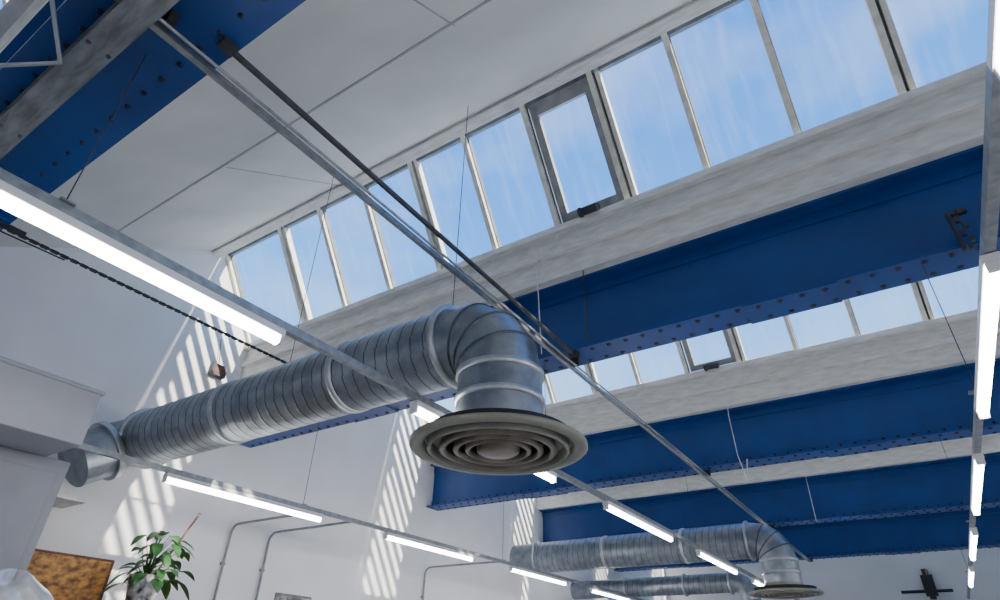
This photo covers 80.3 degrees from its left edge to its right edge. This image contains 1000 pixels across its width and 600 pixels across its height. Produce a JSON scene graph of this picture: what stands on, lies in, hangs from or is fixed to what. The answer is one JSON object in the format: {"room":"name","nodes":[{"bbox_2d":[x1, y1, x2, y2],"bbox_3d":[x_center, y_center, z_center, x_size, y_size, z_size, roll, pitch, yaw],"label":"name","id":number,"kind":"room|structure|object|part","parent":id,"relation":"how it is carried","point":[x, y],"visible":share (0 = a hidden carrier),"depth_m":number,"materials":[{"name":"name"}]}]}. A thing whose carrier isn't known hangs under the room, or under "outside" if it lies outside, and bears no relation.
{"room":"industrial loft office","nodes":[
{"label":"industrial loft office","id":0,"kind":"room"},
{"bbox_2d":[0,568,53,599],"bbox_3d":[-3.025,1.838,3.616,0.416,0.365,0.569,-18,-37,28],"label":"crumpled plastic bag","id":1,"kind":"object","parent":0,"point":[15,584],"visible":1,"depth_m":3.61,"materials":[{"name":"white plastic"}]},
{"bbox_2d":[0,247,667,599],"bbox_3d":[-2.631,3.558,9.185,0.250,6.900,29.650,-18,-37,28],"label":"wall","id":2,"kind":"structure","parent":0,"point":[58,317],"depth_m":7.95,"materials":[{"name":"white paint"}]},
{"bbox_2d":[53,490,86,507],"bbox_3d":[-4.500,1.958,6.017,0.500,0.170,0.400,-18,-37,28],"label":"shelf","id":3,"kind":"object","parent":2,"relation":"attached to","point":[63,500],"visible":0.39,"depth_m":5.99,"materials":[{"name":"white paint"}]},
{"bbox_2d":[207,340,227,379],"bbox_3d":[-3.865,0.814,8.232,0.105,0.541,0.210,-18,-37,28],"label":"junction box","id":4,"kind":"object","parent":2,"relation":"attached to","point":[216,370],"visible":1,"depth_m":8.09,"materials":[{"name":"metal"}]},
{"bbox_2d":[213,514,292,599],"bbox_3d":[-2.860,4.026,6.524,1.620,3.151,0.060,-18,-37,28],"label":"conduit","id":5,"kind":"object","parent":2,"relation":"attached to","point":[222,563],"visible":0.98,"depth_m":7.45,"materials":[{"name":"grey metal"}]},
{"bbox_2d":[274,592,311,599],"bbox_3d":[-2.855,4.397,8.005,0.024,0.750,0.620,-18,-37,28],"label":"poster","id":6,"kind":"object","parent":2,"relation":"attached to","point":[278,596],"visible":1,"depth_m":8.12,"materials":[{"name":"paper"}]},
{"bbox_2d":[255,521,349,599],"bbox_3d":[-2.532,4.301,6.944,1.620,3.151,0.060,-18,-37,28],"label":"conduit","id":7,"kind":"object","parent":2,"relation":"attached to","point":[262,570],"visible":0.96,"depth_m":7.84,"materials":[{"name":"grey metal"}]},
{"bbox_2d":[421,561,497,599],"bbox_3d":[-0.699,5.836,9.291,1.620,3.151,0.060,-18,-37,28],"label":"conduit","id":8,"kind":"object","parent":2,"relation":"attached to","point":[487,562],"visible":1,"depth_m":10.22,"materials":[{"name":"grey metal"}]},
{"bbox_2d":[509,521,802,582],"bbox_3d":[2.727,5.091,11.527,5.654,1.115,0.670,-18,-37,28],"label":"ventilation duct","id":9,"kind":"object","parent":2,"relation":"attached to","point":[778,560],"visible":0.93,"depth_m":11.14,"materials":[{"name":"metal"}]},
{"bbox_2d":[748,581,824,598],"bbox_3d":[4.816,4.901,10.020,1.180,0.202,1.180,-18,-37,28],"label":"air diffuser","id":10,"kind":"object","parent":9,"relation":"attached to","point":[777,589],"visible":1,"depth_m":9.78,"materials":[{"name":"metal"}]},
{"bbox_2d":[570,571,760,599],"bbox_3d":[3.662,6.663,13.623,4.369,0.626,0.470,-18,-37,28],"label":"air duct","id":11,"kind":"object","parent":2,"relation":"attached to","point":[713,583],"visible":0.86,"depth_m":13.35,"materials":[{"name":"metal"}]},
{"bbox_2d":[0,0,693,250],"bbox_3d":[2.955,-0.611,7.075,13.400,1.871,28.073,-18,-37,28],"label":"ceiling","id":12,"kind":"structure","parent":0,"point":[383,78],"depth_m":5.41,"materials":[{"name":"white paint"}]},
{"bbox_2d":[290,109,467,361],"bbox_3d":[-1.187,-0.676,5.937,1.987,2.520,0.007,-18,-37,28],"label":"rod","id":13,"kind":"object","parent":12,"relation":"hanging from","point":[467,109],"visible":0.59,"depth_m":5.87,"materials":[{"name":"metal"}]},
{"bbox_2d":[58,303,544,486],"bbox_3d":[-2.166,1.029,5.319,5.560,1.115,1.046,-18,-37,28],"label":"ventilation duct","id":14,"kind":"object","parent":13,"relation":"hanging from","point":[483,352],"visible":0.94,"depth_m":4.87,"materials":[{"name":"metal"}]},
{"bbox_2d":[409,408,587,475],"bbox_3d":[-0.010,0.937,3.963,1.180,0.202,1.180,-18,-37,28],"label":"air diffuser","id":15,"kind":"object","parent":14,"relation":"attached to","point":[483,441],"visible":1,"depth_m":3.79,"materials":[{"name":"metal"}]},
{"bbox_2d":[665,547,999,599],"bbox_3d":[11.245,9.065,16.087,13.400,5.600,0.250,-18,-37,28],"label":"wall","id":16,"kind":"structure","parent":0,"point":[873,577],"depth_m":16.84,"materials":[{"name":"white paint"}]},
{"bbox_2d":[901,569,953,599],"bbox_3d":[11.642,7.797,16.264,1.200,0.750,0.210,-18,-37,28],"label":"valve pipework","id":17,"kind":"object","parent":16,"relation":"attached to","point":[927,580],"visible":1,"depth_m":16.14,"materials":[{"name":"black metal"}]},
{"bbox_3d":[3.002,4.623,4.089,14.000,0.100,30.250,-18,-37,28],"label":"floor","id":18,"kind":"structure","parent":0,"visible":0},
{"bbox_2d":[0,356,105,569],"bbox_3d":[-4.578,1.631,2.794,2.235,3.230,3.600,-18,-37,28],"label":"tall cabinet","id":19,"kind":"object","parent":18,"relation":"on","point":[43,414],"visible":1,"depth_m":3.95,"materials":[{"name":"paint"}]},
{"bbox_3d":[-3.925,3.880,5.167,1.200,2.000,2.700,-18,-37,28],"label":"shelving unit","id":20,"kind":"object","parent":18,"relation":"on","visible":0},
{"bbox_2d":[26,548,114,599],"bbox_3d":[-4.145,2.586,5.442,0.290,0.470,0.900,-18,-37,28],"label":"display board","id":21,"kind":"object","parent":20,"relation":"on","point":[66,576],"visible":0.62,"depth_m":5.48,"materials":[{"name":"brown wood"}]},
{"bbox_2d":[97,513,200,599],"bbox_3d":[-3.335,2.527,5.835,0.564,1.026,0.864,-18,-37,28],"label":"potted plant","id":22,"kind":"object","parent":20,"relation":"on","point":[146,585],"visible":1,"depth_m":5.74,"materials":[{"name":"green plant"}]},
{"bbox_3d":[-3.426,2.818,5.658,0.310,0.340,0.310,-18,-37,28],"label":"pot","id":23,"kind":"part","parent":22,"relation":"part of","materials":[{"name":"ceramic"}]},
{"bbox_3d":[8.791,-0.224,2.738,0.250,6.900,29.650,-18,-37,28],"label":"wall","id":24,"kind":"structure","parent":0,"visible":0},
{"bbox_2d":[0,0,48,52],"bbox_3d":[-0.478,-3.446,2.656,13.400,1.840,1.560,-18,-37,28],"label":"trim","id":25,"kind":"structure","parent":24,"relation":"attached to","point":[34,8],"depth_m":4.01,"materials":[{"name":"white paint"}]},
{"bbox_2d":[0,0,305,230],"bbox_3d":[-0.248,-2.104,2.270,13.376,0.828,0.600,-18,-37,28],"label":"girder","id":26,"kind":"object","parent":24,"relation":"attached to","point":[59,148],"visible":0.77,"depth_m":3.12,"materials":[{"name":"blue metal"}]},
{"bbox_2d":[0,0,179,158],"bbox_3d":[-1.575,-1.322,2.622,10.380,0.228,0.130,-18,-37,28],"label":"ceiling beam","id":27,"kind":"structure","parent":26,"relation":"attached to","point":[124,21],"depth_m":2.81,"materials":[{"name":"paint"}]},
{"bbox_2d":[0,0,62,67],"bbox_3d":[-0.491,-2.111,1.904,11.573,0.862,0.441,-18,-37,28],"label":"truss","id":28,"kind":"object","parent":27,"relation":"attached to","point":[12,10],"visible":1,"depth_m":2.58,"materials":[{"name":"grey metal"}]},
{"bbox_2d":[0,222,287,363],"bbox_3d":[-2.648,0.205,5.252,0.106,0.046,4.350,-18,-37,28],"label":"cable","id":29,"kind":"object","parent":26,"relation":"attached to","point":[11,229],"visible":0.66,"depth_m":4.62,"materials":[{"name":"black rubber"}]},
{"bbox_2d":[922,0,999,598],"bbox_3d":[3.091,0.248,4.061,0.090,1.135,24.300,-18,-37,28],"label":"light","id":30,"kind":"object","parent":26,"relation":"hanging from","point":[990,196],"depth_m":2.57,"materials":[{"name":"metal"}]},
{"bbox_3d":[7.602,4.477,9.571,0.070,0.087,1.950,-18,-37,28],"label":"fluorescent batten light","id":31,"kind":"part","parent":30,"relation":"part of","materials":[{"name":"white plastic"}]},
{"bbox_3d":[5.933,3.080,7.434,0.070,0.087,1.950,-18,-37,28],"label":"fluorescent batten light","id":32,"kind":"part","parent":30,"relation":"part of","materials":[{"name":"white plastic"}]},
{"bbox_3d":[4.264,1.682,5.298,0.070,0.087,1.950,-18,-37,28],"label":"fluorescent batten light","id":33,"kind":"part","parent":30,"relation":"part of","materials":[{"name":"white plastic"}]},
{"bbox_3d":[2.596,0.285,3.161,0.070,0.087,1.950,-18,-37,28],"label":"fluorescent batten light","id":34,"kind":"part","parent":30,"relation":"part of","materials":[{"name":"white plastic"}]},
{"bbox_3d":[0.927,-1.113,1.024,0.070,0.087,1.950,-18,-37,28],"label":"fluorescent batten light","id":35,"kind":"part","parent":30,"relation":"part of","materials":[{"name":"white plastic"}]},
{"bbox_2d":[225,0,916,342],"bbox_3d":[1.737,-1.863,5.640,13.411,1.318,0.888,-18,-37,28],"label":"frame","id":36,"kind":"object","parent":24,"relation":"attached to","point":[879,13],"visible":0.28,"depth_m":6.29,"materials":[{"name":"white metal"}]},
{"bbox_2d":[528,77,623,222],"bbox_3d":[0.783,-1.506,6.135,0.690,1.221,0.767,-18,-37,28],"label":"window frame","id":37,"kind":"structure","parent":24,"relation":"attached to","point":[580,88],"depth_m":6.17,"materials":[{"name":"grey paint"}]},
{"bbox_2d":[212,0,985,378],"bbox_3d":[1.819,-1.521,5.598,13.400,1.840,1.560,-18,-37,28],"label":"trim","id":38,"kind":"structure","parent":24,"relation":"attached to","point":[943,117],"depth_m":5.54,"materials":[{"name":"white paint"}]},
{"bbox_2d":[240,144,999,447],"bbox_3d":[2.036,-0.192,5.194,13.376,0.828,0.330,-18,-37,28],"label":"girder","id":39,"kind":"object","parent":24,"relation":"attached to","point":[876,235],"visible":0.59,"depth_m":5.03,"materials":[{"name":"blue metal"}]},
{"bbox_2d":[216,35,579,357],"bbox_3d":[-0.321,-0.367,4.252,0.071,0.045,3.871,-18,-37,28],"label":"rail","id":40,"kind":"object","parent":39,"relation":"attached to","point":[225,44],"visible":1,"depth_m":3.57,"materials":[{"name":"metal"}]},
{"bbox_2d":[0,54,799,599],"bbox_3d":[0.447,1.138,5.545,0.090,1.170,24.300,-18,-37,28],"label":"light","id":41,"kind":"object","parent":39,"relation":"hanging from","point":[13,200],"depth_m":2.82,"materials":[{"name":"white plastic"}]},
{"bbox_3d":[0.448,1.085,5.578,0.090,1.045,24.300,-18,-37,28],"label":"suspended light trunking","id":42,"kind":"part","parent":41,"relation":"part of","materials":[{"name":"grey metal"}]},
{"bbox_3d":[-0.522,0.780,4.038,0.070,0.120,0.366,-18,-37,28],"label":"fluorescent batten light","id":43,"kind":"part","parent":41,"relation":"part of","materials":[{"name":"white plastic"}]},
{"bbox_3d":[0.375,1.529,5.187,0.070,0.116,0.376,-18,-37,28],"label":"fluorescent batten light","id":44,"kind":"part","parent":41,"relation":"part of","materials":[{"name":"white plastic"}]},
{"bbox_3d":[1.620,2.558,6.790,0.070,0.087,1.950,-18,-37,28],"label":"fluorescent batten light","id":45,"kind":"part","parent":41,"relation":"part of","materials":[{"name":"white plastic"}]},
{"bbox_3d":[3.289,3.955,8.927,0.070,0.087,1.950,-18,-37,28],"label":"fluorescent batten light","id":46,"kind":"part","parent":41,"relation":"part of","materials":[{"name":"white plastic"}]},
{"bbox_3d":[4.957,5.353,11.063,0.070,0.087,1.950,-18,-37,28],"label":"fluorescent batten light","id":47,"kind":"part","parent":41,"relation":"part of","materials":[{"name":"white plastic"}]},
{"bbox_2d":[945,207,975,251],"bbox_3d":[3.262,-0.492,4.162,0.120,0.350,0.070,-18,-37,28],"label":"clamp","id":48,"kind":"object","parent":39,"relation":"attached to","point":[959,211],"visible":1,"depth_m":4.18,"materials":[{"name":"metal"}]},
{"bbox_2d":[534,232,816,521],"bbox_3d":[3.283,1.724,8.425,0.511,1.659,8.443,-24,-40,34],"label":"hanging cable","id":49,"kind":"object","parent":24,"relation":"hanging from","point":[558,232],"visible":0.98,"depth_m":6.14,"materials":[{"name":"white paint"}]},
{"bbox_2d":[682,329,736,371],"bbox_3d":[3.081,0.418,9.077,0.690,1.221,0.767,-18,-37,28],"label":"window frame","id":50,"kind":"structure","parent":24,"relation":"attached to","point":[706,366],"depth_m":8.98,"materials":[{"name":"grey paint"}]},
{"bbox_2d":[425,281,999,422],"bbox_3d":[4.035,0.061,8.582,13.411,1.318,0.888,-18,-37,28],"label":"frame","id":51,"kind":"object","parent":24,"relation":"attached to","point":[918,289],"visible":0.06,"depth_m":8.84,"materials":[{"name":"white metal"}]},
{"bbox_2d":[426,358,999,510],"bbox_3d":[4.334,1.733,8.137,13.376,0.828,0.330,-18,-37,28],"label":"girder","id":52,"kind":"object","parent":24,"relation":"attached to","point":[923,407],"visible":0.94,"depth_m":8.39,"materials":[{"name":"blue metal"}]},
{"bbox_2d":[75,425,645,599],"bbox_3d":[0.349,4.160,10.353,0.090,1.135,14.900,-18,-37,28],"label":"light","id":53,"kind":"object","parent":52,"relation":"hanging from","point":[85,447],"depth_m":7.87,"materials":[{"name":"metal"}]},
{"bbox_2d":[161,472,323,522],"bbox_3d":[-2.630,2.117,6.272,0.070,0.087,1.950,-18,-37,28],"label":"light","id":54,"kind":"object","parent":53,"relation":"attached to","point":[170,478],"visible":1,"depth_m":6.13,"materials":[{"name":"white plastic"}]},
{"bbox_3d":[-0.962,3.515,8.409,0.070,0.087,1.950,-18,-37,28],"label":"fluorescent batten light","id":55,"kind":"part","parent":53,"relation":"part of","materials":[{"name":"white plastic"}]},
{"bbox_3d":[0.707,4.912,10.546,0.070,0.087,1.950,-18,-37,28],"label":"fluorescent batten light","id":56,"kind":"part","parent":53,"relation":"part of","materials":[{"name":"white plastic"}]},
{"bbox_3d":[2.376,6.310,12.682,0.070,0.087,1.950,-18,-37,28],"label":"fluorescent batten light","id":57,"kind":"part","parent":53,"relation":"part of","materials":[{"name":"white plastic"}]},
{"bbox_2d":[116,0,812,561],"bbox_3d":[1.526,1.291,6.732,0.100,0.110,22.285,-18,-37,28],"label":"metal rail","id":58,"kind":"object","parent":52,"relation":"attached to","point":[167,22],"visible":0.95,"depth_m":3.69,"materials":[{"name":"metal"}]},
{"bbox_2d":[426,305,999,463],"bbox_3d":[4.117,0.403,8.540,13.400,1.840,1.560,-18,-37,28],"label":"trim","id":59,"kind":"structure","parent":24,"relation":"attached to","point":[929,345],"depth_m":8.37,"materials":[{"name":"white paint"}]},
{"bbox_2d":[537,433,999,509],"bbox_3d":[6.415,2.327,11.482,13.400,1.840,1.560,-18,-37,28],"label":"trim","id":60,"kind":"structure","parent":24,"relation":"attached to","point":[962,447],"depth_m":11.63,"materials":[{"name":"white paint"}]},
{"bbox_2d":[539,452,999,541],"bbox_3d":[6.631,3.657,11.079,13.376,0.828,0.330,-18,-37,28],"label":"girder","id":61,"kind":"object","parent":24,"relation":"attached to","point":[927,486],"visible":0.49,"depth_m":11.42,"materials":[{"name":"blue metal"}]},
{"bbox_2d":[614,507,999,571],"bbox_3d":[8.929,5.581,14.021,13.376,0.828,0.330,-18,-37,28],"label":"girder","id":62,"kind":"object","parent":24,"relation":"attached to","point":[925,532],"visible":0.7,"depth_m":13.90,"materials":[{"name":"blue metal"}]}
]}

